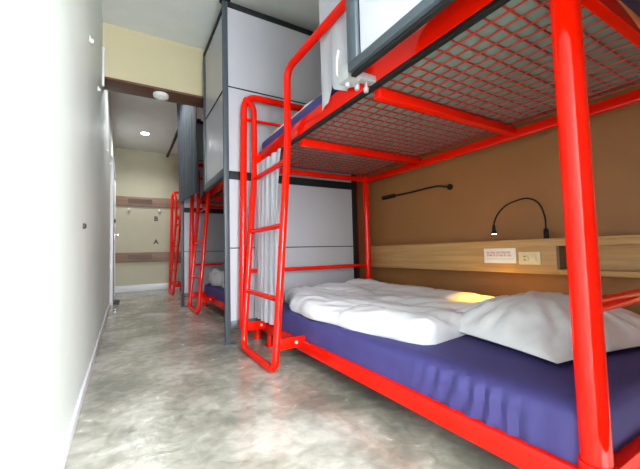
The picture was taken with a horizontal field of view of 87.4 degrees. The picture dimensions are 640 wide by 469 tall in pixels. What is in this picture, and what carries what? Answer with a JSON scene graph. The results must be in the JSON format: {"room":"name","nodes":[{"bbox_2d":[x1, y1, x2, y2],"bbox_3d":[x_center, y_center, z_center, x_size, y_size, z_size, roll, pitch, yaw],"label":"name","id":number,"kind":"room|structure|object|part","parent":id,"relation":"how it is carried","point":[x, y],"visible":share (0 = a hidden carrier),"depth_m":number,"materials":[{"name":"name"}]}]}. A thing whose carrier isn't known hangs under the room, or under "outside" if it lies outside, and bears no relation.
{"room":"dormitory","nodes":[
{"label":"dormitory","id":0,"kind":"room"},
{"bbox_2d":[0,0,113,468],"bbox_3d":[-1.814,-0.555,2.602,0.150,2.866,9.150,0,-3,-30],"label":"wall","id":1,"kind":"structure","parent":0,"point":[56,129],"depth_m":0.92,"materials":[{"name":"white paint"}]},
{"bbox_2d":[55,302,109,468],"bbox_3d":[-1.210,0.792,1.717,0.012,0.055,7.170,0,-3,-30],"label":"baseboard","id":2,"kind":"structure","parent":1,"relation":"attached to","point":[64,453],"depth_m":1.45,"materials":[{"name":"white"}]},
{"bbox_2d":[102,47,104,86],"bbox_3d":[-1.962,-1.518,3.031,0.018,0.360,0.030,0,-3,-30],"label":"cable conduit","id":3,"kind":"object","parent":1,"relation":"attached to","point":[103,48],"visible":0.99,"depth_m":3.02,"materials":[{"name":"white plastic"}]},
{"bbox_2d":[109,156,118,305],"bbox_3d":[-3.376,-0.023,5.511,0.096,2.180,1.460,0,-3,-30],"label":"door","id":4,"kind":"structure","parent":1,"relation":"in","point":[112,168],"depth_m":4.91,"materials":[{"name":"grey"}]},
{"bbox_2d":[103,22,204,107],"bbox_3d":[-1.065,-1.683,3.759,2.300,0.531,0.250,0,-3,-30],"label":"beam","id":5,"kind":"structure","parent":1,"relation":"attached to","point":[136,63],"depth_m":3.29,"materials":[{"name":"beige paint"}]},
{"bbox_2d":[153,91,168,100],"bbox_3d":[-1.616,-1.394,3.400,0.150,0.057,0.150,0,-3,-30],"label":"smoke detector","id":6,"kind":"object","parent":5,"relation":"attached to","point":[162,96],"visible":1,"depth_m":3.36,"materials":[{"name":"white plastic"}]},
{"bbox_2d":[114,148,180,285],"bbox_3d":[-3.102,-0.285,7.227,2.600,2.866,0.150,0,-3,-30],"label":"wall","id":7,"kind":"structure","parent":0,"point":[138,173],"depth_m":6.86,"materials":[{"name":"beige paint"}]},
{"bbox_2d":[116,196,178,207],"bbox_3d":[-3.152,-0.662,7.105,2.075,0.190,0.052,0,-3,-30],"label":"board","id":8,"kind":"object","parent":7,"relation":"attached to","point":[120,200],"visible":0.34,"depth_m":6.83,"materials":[{"name":"brown wood"}]},
{"bbox_2d":[115,283,179,292],"bbox_3d":[-3.027,1.079,7.086,2.300,0.125,0.012,0,-3,-30],"label":"baseboard","id":9,"kind":"structure","parent":7,"relation":"attached to","point":[130,288],"depth_m":6.75,"materials":[{"name":"white"}]},
{"bbox_2d":[115,252,180,262],"bbox_3d":[-3.125,0.462,7.047,2.075,0.192,0.052,0,-3,-30],"label":"board","id":10,"kind":"object","parent":7,"relation":"attached to","point":[140,256],"visible":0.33,"depth_m":6.77,"materials":[{"name":"brown wood"}]},
{"bbox_2d":[177,103,198,203],"bbox_3d":[-1.654,-1.156,4.168,0.091,1.420,1.081,0,-3,-31],"label":"curtain","id":11,"kind":"object","parent":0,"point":[186,114],"visible":0.8,"depth_m":4.15,"materials":[{"name":"fabric"}]},
{"bbox_2d":[101,0,318,154],"bbox_3d":[-0.793,-2.030,3.297,2.600,0.100,9.450,0,-3,-30],"label":"ceiling","id":12,"kind":"structure","parent":0,"point":[187,22],"depth_m":3.18,"materials":[{"name":"paint"}]},
{"bbox_2d":[140,131,149,134],"bbox_3d":[-3.082,-1.783,5.893,0.170,0.014,0.170,0,-3,-30],"label":"recessed light","id":13,"kind":"object","parent":12,"relation":"in","point":[141,132],"visible":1,"depth_m":5.88,"materials":[{"name":"white plastic"}]},
{"bbox_2d":[64,288,520,468],"bbox_3d":[-0.720,0.931,3.144,2.600,0.100,9.450,0,-3,-30],"label":"floor","id":14,"kind":"structure","parent":0,"point":[165,390],"depth_m":1.48,"materials":[{"name":"concrete"}]},
{"bbox_2d":[168,119,203,304],"bbox_3d":[-1.889,-0.278,5.938,1.286,2.661,2.226,0,-3,-30],"label":"bunk bed","id":15,"kind":"object","parent":14,"relation":"on","point":[174,283],"visible":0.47,"depth_m":6.46,"materials":[{"name":"red metal"}]},
{"bbox_3d":[-2.412,0.052,6.851,1.256,1.842,0.088,0,-3,-30],"label":"frame","id":16,"kind":"part","parent":15,"relation":"part of","materials":[{"name":"red metal"}]},
{"bbox_2d":[166,120,223,306],"bbox_3d":[-1.878,-0.387,5.800,1.290,2.863,2.055,0,-3,-30],"label":"screen","id":17,"kind":"object","parent":14,"relation":"on","point":[214,253],"visible":0.26,"depth_m":4.75,"materials":[{"name":"grey metal"}]},
{"bbox_3d":[-1.906,-0.453,4.636,0.041,2.851,0.032,0,-3,-30],"label":"post","id":18,"kind":"part","parent":17,"relation":"part of","materials":[{"name":"grey metal"}]},
{"bbox_3d":[-1.400,-1.321,4.989,1.182,0.529,0.024,0,-3,-30],"label":"panel","id":19,"kind":"part","parent":17,"relation":"part of","materials":[{"name":"grey laminate"}]},
{"bbox_3d":[-1.385,-0.708,4.958,1.182,0.679,0.024,0,-3,-30],"label":"panel","id":20,"kind":"part","parent":17,"relation":"part of","materials":[{"name":"grey laminate"}]},
{"bbox_3d":[-1.368,-0.033,4.923,1.182,0.540,0.024,0,-3,-30],"label":"panel","id":21,"kind":"part","parent":17,"relation":"part of","materials":[{"name":"grey laminate"}]},
{"bbox_3d":[-1.355,0.524,4.894,1.182,0.559,0.024,0,-3,-30],"label":"panel","id":22,"kind":"part","parent":17,"relation":"part of","materials":[{"name":"grey laminate"}]},
{"bbox_2d":[188,163,359,339],"bbox_3d":[-0.729,-0.409,3.956,1.286,2.661,2.226,0,-3,-30],"label":"bunk bed","id":23,"kind":"object","parent":14,"relation":"on","point":[201,296],"visible":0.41,"depth_m":4.28,"materials":[{"name":"red metal"}]},
{"bbox_3d":[-1.252,-0.079,4.869,1.256,1.842,0.088,0,-3,-30],"label":"frame","id":24,"kind":"part","parent":23,"relation":"part of","materials":[{"name":"red metal"}]},
{"bbox_3d":[-1.109,-0.542,3.753,0.024,0.088,2.135,0,-3,-30],"label":"rail","id":25,"kind":"part","parent":23,"relation":"part of","materials":[{"name":"red metal"}]},
{"bbox_3d":[-1.184,-0.391,4.903,1.057,0.040,0.032,0,-3,-30],"label":"rail","id":26,"kind":"part","parent":23,"relation":"part of","materials":[{"name":"red metal"}]},
{"bbox_2d":[203,191,222,203],"bbox_3d":[-0.668,-0.586,4.013,1.029,0.189,2.139,0,-3,-30],"label":"mattress","id":27,"kind":"object","parent":23,"relation":"on","point":[204,192],"visible":0.04,"depth_m":4.53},
{"bbox_2d":[204,283,223,301],"bbox_3d":[-0.629,0.693,3.932,1.030,0.158,2.106,0,-3,-30],"label":"mattress","id":28,"kind":"object","parent":23,"relation":"on","point":[217,291],"visible":0.09,"depth_m":4.05,"materials":[{"name":"purple fabric"}]},
{"bbox_2d":[208,268,223,287],"bbox_3d":[-0.967,0.548,4.510,0.970,0.215,0.770,0,-3,-30],"label":"duvet","id":29,"kind":"object","parent":28,"relation":"on","point":[216,277],"visible":0.19,"depth_m":4.19,"materials":[{"name":"white fabric"}]},
{"bbox_3d":[-1.069,0.779,3.672,0.024,0.069,2.105,0,-3,-30],"label":"rail","id":30,"kind":"part","parent":23,"relation":"part of","materials":[{"name":"red metal"}]},
{"bbox_3d":[-0.555,-0.472,2.811,0.087,2.661,0.062,0,-3,-30],"label":"post","id":31,"kind":"part","parent":23,"relation":"part of","materials":[{"name":"red metal"}]},
{"bbox_3d":[0.353,-0.113,3.319,0.058,1.950,0.058,0,-3,-30],"label":"post","id":32,"kind":"part","parent":23,"relation":"part of","materials":[{"name":"black metal"}]},
{"bbox_2d":[203,0,358,346],"bbox_3d":[-0.412,-0.552,3.294,1.290,2.863,0.851,0,-3,-30],"label":"partition wall","id":33,"kind":"structure","parent":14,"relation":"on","point":[248,52],"depth_m":2.90,"materials":[{"name":"grey metal"}]},
{"bbox_3d":[-0.951,-1.498,3.038,0.020,0.659,0.726,0,-3,-30],"label":"panel","id":34,"kind":"part","parent":33,"relation":"part of","materials":[{"name":"grey laminate"}]},
{"bbox_3d":[-0.935,-0.838,3.004,0.020,0.643,0.726,0,-3,-30],"label":"panel","id":35,"kind":"part","parent":33,"relation":"part of","materials":[{"name":"grey laminate"}]},
{"bbox_3d":[-0.744,-0.584,2.649,0.041,2.851,0.032,0,-3,-30],"label":"post","id":36,"kind":"part","parent":33,"relation":"part of","materials":[{"name":"grey metal"}]},
{"bbox_3d":[-0.695,0.846,2.583,0.083,0.012,0.070,0,-3,-30],"label":"foot plate","id":37,"kind":"part","parent":33,"relation":"part of","materials":[{"name":"grey metal"}]},
{"bbox_3d":[-0.239,-1.515,3.006,1.182,0.654,0.024,0,-3,-30],"label":"panel","id":38,"kind":"part","parent":33,"relation":"part of","materials":[{"name":"grey laminate"}]},
{"bbox_3d":[-0.222,-0.839,2.971,1.182,0.679,0.024,0,-3,-30],"label":"panel","id":39,"kind":"part","parent":33,"relation":"part of","materials":[{"name":"grey laminate"}]},
{"bbox_3d":[-0.205,-0.164,2.936,1.182,0.540,0.024,0,-3,-30],"label":"panel","id":40,"kind":"part","parent":33,"relation":"part of","materials":[{"name":"grey laminate"}]},
{"bbox_3d":[-0.192,0.393,2.907,1.182,0.559,0.024,0,-3,-30],"label":"panel","id":41,"kind":"part","parent":33,"relation":"part of","materials":[{"name":"grey laminate"}]},
{"bbox_2d":[239,0,639,468],"bbox_3d":[0.430,-0.540,1.974,1.286,2.661,2.226,0,-3,-30],"label":"bunk bed","id":42,"kind":"object","parent":14,"relation":"on","point":[587,302],"visible":0.85,"depth_m":1.23,"materials":[{"name":"red metal"}]},
{"bbox_3d":[-0.376,0.779,2.514,0.038,0.098,0.038,0,-3,-30],"label":"leg","id":43,"kind":"part","parent":42,"relation":"part of","materials":[{"name":"red metal"}]},
{"bbox_3d":[-0.092,-0.209,2.887,1.256,1.842,0.088,0,-3,-30],"label":"frame","id":44,"kind":"part","parent":42,"relation":"part of","materials":[{"name":"red metal"}]},
{"bbox_2d":[254,107,344,324],"bbox_3d":[-0.197,0.015,2.112,0.046,1.197,1.240,0,-3,-30],"label":"curtain","id":45,"kind":"object","parent":42,"relation":"hanging from","point":[266,206],"visible":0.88,"depth_m":2.42,"materials":[{"name":"grey fabric"}]},
{"bbox_3d":[-0.185,-0.577,2.129,0.014,0.014,1.190,0,-3,-30],"label":"curtain rod","id":46,"kind":"part","parent":45,"relation":"part of","materials":[{"name":"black metal"}]},
{"bbox_3d":[-0.024,-0.522,2.922,1.057,0.040,0.032,0,-3,-30],"label":"rail","id":47,"kind":"part","parent":42,"relation":"part of","materials":[{"name":"red metal"}]},
{"bbox_2d":[319,0,359,110],"bbox_3d":[0.096,-1.293,1.639,0.032,1.267,0.620,0,-3,-29],"label":"curtain","id":48,"kind":"object","parent":42,"relation":"hanging from","point":[334,39],"visible":0.49,"depth_m":1.70,"materials":[{"name":"white fabric"}]},
{"bbox_3d":[0.442,-0.123,3.168,0.058,1.950,0.058,0,-3,-30],"label":"post","id":49,"kind":"part","parent":42,"relation":"part of","materials":[{"name":"red metal"}]},
{"bbox_3d":[0.051,-0.673,1.772,0.024,0.088,2.135,0,-3,-30],"label":"rail","id":50,"kind":"part","parent":42,"relation":"part of","materials":[{"name":"red metal"}]},
{"bbox_2d":[346,0,455,77],"bbox_3d":[0.854,-0.695,1.132,1.290,2.863,0.880,0,-3,-30],"label":"panel","id":51,"kind":"object","parent":42,"relation":"attached to","point":[374,27],"visible":1,"depth_m":1.06,"materials":[{"name":"grey metal"}]},
{"bbox_2d":[336,50,375,92],"bbox_3d":[0.143,-0.652,1.331,0.155,0.171,0.106,0,-3,-30],"label":"clamp","id":52,"kind":"object","parent":51,"relation":"attached to","point":[345,79],"visible":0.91,"depth_m":1.30,"materials":[{"name":"white plastic"}]},
{"bbox_3d":[0.331,-0.967,0.841,0.020,0.670,0.755,0,-3,-30],"label":"panel","id":53,"kind":"part","parent":51,"relation":"part of","materials":[{"name":"grey laminate"}]},
{"bbox_3d":[0.091,0.648,1.690,0.024,0.069,2.105,0,-3,-30],"label":"rail","id":54,"kind":"part","parent":42,"relation":"part of","materials":[{"name":"red metal"}]},
{"bbox_2d":[262,0,639,174],"bbox_3d":[0.491,-0.717,2.031,1.029,0.189,2.139,0,-3,-30],"label":"mattress","id":55,"kind":"object","parent":42,"relation":"on","point":[634,5],"visible":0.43,"depth_m":1.44,"materials":[{"name":"fabric"}]},
{"bbox_2d":[271,93,321,134],"bbox_3d":[0.273,-0.799,2.399,0.931,0.058,1.081,0,-3,-30],"label":"duvet","id":56,"kind":"object","parent":55,"relation":"on","point":[321,93],"visible":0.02,"depth_m":2.21,"materials":[{"name":"white fabric"}]},
{"bbox_2d":[281,303,639,464],"bbox_3d":[0.531,0.562,1.950,1.030,0.158,2.106,0,-3,-30],"label":"mattress","id":57,"kind":"object","parent":42,"relation":"on","point":[529,398],"visible":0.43,"depth_m":1.08,"materials":[{"name":"purple fabric"}]},
{"bbox_2d":[285,278,493,344],"bbox_3d":[0.397,0.422,2.192,1.007,0.159,1.465,0,-3,-30],"label":"duvet","id":58,"kind":"object","parent":57,"relation":"on","point":[421,315],"visible":0.94,"depth_m":1.86,"materials":[{"name":"white fabric"}]},
{"bbox_2d":[455,291,639,363],"bbox_3d":[1.012,0.357,1.515,0.780,0.192,0.680,0,-3,-19],"label":"pillow","id":59,"kind":"object","parent":57,"relation":"on","point":[535,323],"visible":0.81,"depth_m":1.30,"materials":[{"name":"fabric"}]},
{"bbox_3d":[0.965,-0.567,2.270,0.032,0.050,2.125,0,-3,-30],"label":"rail","id":60,"kind":"part","parent":42,"relation":"part of","materials":[{"name":"red metal"}]},
{"bbox_3d":[0.605,-0.603,0.829,0.087,2.661,0.062,0,-3,-30],"label":"post","id":61,"kind":"part","parent":42,"relation":"part of","materials":[{"name":"red metal"}]},
{"bbox_3d":[1.047,-0.652,1.091,1.057,0.060,0.032,0,-3,-30],"label":"rail","id":62,"kind":"part","parent":42,"relation":"part of","materials":[{"name":"red metal"}]},
{"bbox_3d":[1.078,0.593,1.027,1.057,0.060,0.032,0,-3,-30],"label":"rail","id":63,"kind":"part","parent":42,"relation":"part of","materials":[{"name":"red metal"}]},
{"bbox_2d":[357,80,639,314],"bbox_3d":[0.301,-0.543,3.839,0.150,2.866,9.150,0,-3,-30],"label":"wall","id":64,"kind":"structure","parent":0,"point":[485,180],"depth_m":2.16,"materials":[{"name":"brown paint"}]},
{"bbox_2d":[382,184,452,199],"bbox_3d":[0.779,-0.348,2.819,0.052,0.065,0.767,0,-3,-30],"label":"reading lamp","id":65,"kind":"object","parent":64,"relation":"attached to","point":[449,186],"visible":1,"depth_m":2.76,"materials":[{"name":"black metal"}]},
{"bbox_2d":[371,235,639,277],"bbox_3d":[1.102,0.144,2.214,0.100,0.197,2.400,0,-3,-30],"label":"shelf","id":66,"kind":"object","parent":64,"relation":"attached to","point":[619,256],"visible":0.84,"depth_m":2.04,"materials":[{"name":"brown wood"}]},
{"bbox_2d":[484,248,516,262],"bbox_3d":[1.122,0.133,2.091,0.007,0.092,0.204,0,-3,-30],"label":"card","id":67,"kind":"object","parent":66,"relation":"attached to","point":[494,255],"visible":1,"depth_m":2.08,"materials":[{"name":"white paper"}]},
{"bbox_2d":[488,252,510,255],"bbox_3d":[1.117,0.122,2.093,0.001,0.029,0.156,0,-3,-30],"label":"print","id":68,"kind":"object","parent":67,"relation":"on","point":[489,253],"depth_m":2.09,"materials":[{"name":"red"}]},
{"bbox_2d":[491,198,548,238],"bbox_3d":[1.167,-0.092,1.971,0.291,0.247,0.046,-3,-3,29],"label":"reading lamp","id":69,"kind":"object","parent":66,"relation":"on","point":[546,230],"visible":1,"depth_m":1.94,"materials":[{"name":"black metal"}]},
{"bbox_2d":[518,252,540,264],"bbox_3d":[1.210,0.137,1.934,0.014,0.074,0.122,0,-3,-30],"label":"power outlet","id":70,"kind":"object","parent":66,"relation":"attached to","point":[525,258],"visible":1,"depth_m":1.93,"materials":[{"name":"beige plastic"}]},
{"bbox_2d":[521,255,527,261],"bbox_3d":[1.195,0.139,1.953,0.003,0.040,0.040,0,-3,-30],"label":"socket","id":71,"kind":"object","parent":70,"relation":"attached to","point":[524,258],"depth_m":1.95,"materials":[{"name":"beige plastic"}]},
{"bbox_2d":[530,255,535,261],"bbox_3d":[1.219,0.136,1.913,0.004,0.042,0.030,0,-3,-30],"label":"rocker switch","id":72,"kind":"object","parent":70,"relation":"attached to","point":[532,257],"depth_m":1.91,"materials":[{"name":"beige plastic"}]}
]}

